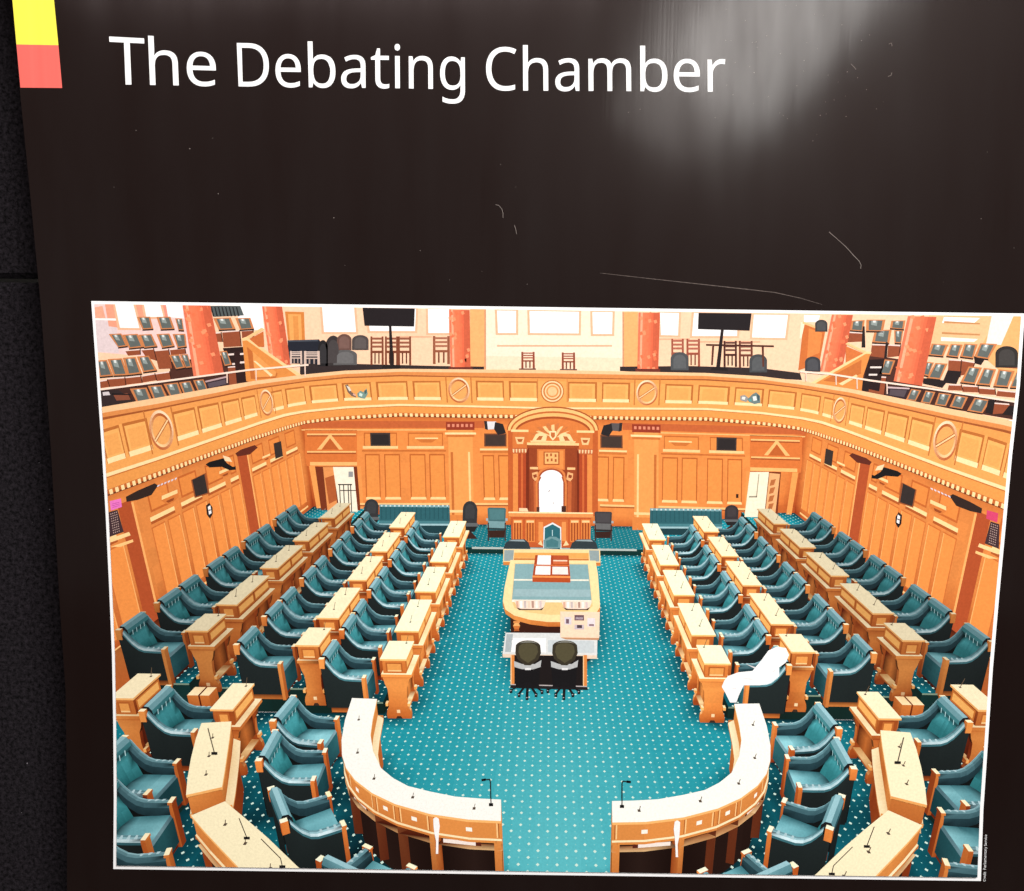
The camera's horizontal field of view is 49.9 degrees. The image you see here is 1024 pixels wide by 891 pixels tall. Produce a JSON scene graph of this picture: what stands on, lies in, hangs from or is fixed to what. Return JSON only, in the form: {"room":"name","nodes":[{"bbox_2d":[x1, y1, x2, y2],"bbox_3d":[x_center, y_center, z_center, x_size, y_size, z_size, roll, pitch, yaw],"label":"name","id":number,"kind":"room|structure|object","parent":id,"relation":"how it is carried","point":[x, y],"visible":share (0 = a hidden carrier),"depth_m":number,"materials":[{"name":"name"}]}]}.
{"room":"museum exhibit display","nodes":[
{"label":"museum exhibit display","id":0,"kind":"room"},
{"bbox_2d":[0,279,38,282],"bbox_3d":[0.047,-0.158,1.664,8.000,3.350,0.001,1,8,0],"label":"wall","id":1,"kind":"structure","parent":0,"point":[1,280],"depth_m":1.66,"materials":[{"name":"paint"}]},
{"label":"floor","id":2,"kind":"structure","parent":0,"visible":0},
{"bbox_2d":[0,282,66,890],"bbox_3d":[-0.167,0.697,1.300,2.600,1.750,0.040,1,8,0],"label":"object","id":3,"kind":"structure","parent":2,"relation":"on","point":[33,763],"depth_m":1.21,"materials":[{"name":"black fabric"}]},
{"bbox_2d":[0,0,37,278],"bbox_3d":[-0.150,-0.543,1.127,2.600,0.746,0.040,1,8,0],"label":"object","id":4,"kind":"structure","parent":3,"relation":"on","point":[17,242],"depth_m":1.15,"materials":[{"name":"black fabric"}]},
{"bbox_2d":[12,0,1023,890],"bbox_3d":[0.139,0.524,1.153,1.270,2.142,0.240,1,8,0],"label":"poster","id":5,"kind":"object","parent":2,"relation":"on","point":[646,534],"visible":1,"depth_m":1.08,"materials":[{"name":"black plastic"}]},
{"bbox_2d":[91,301,1023,880],"bbox_3d":[0.040,0.157,1.102,0.901,0.587,0.001,1,8,0],"label":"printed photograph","id":6,"kind":"object","parent":5,"relation":"attached to","point":[380,590],"depth_m":1.10},
{"bbox_2d":[829,232,860,268],"bbox_3d":[0.319,-0.187,1.052,0.033,0.034,0.001,1,8,0],"label":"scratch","id":7,"kind":"object","parent":5,"relation":"attached to","point":[829,232],"visible":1,"depth_m":1.05}
]}

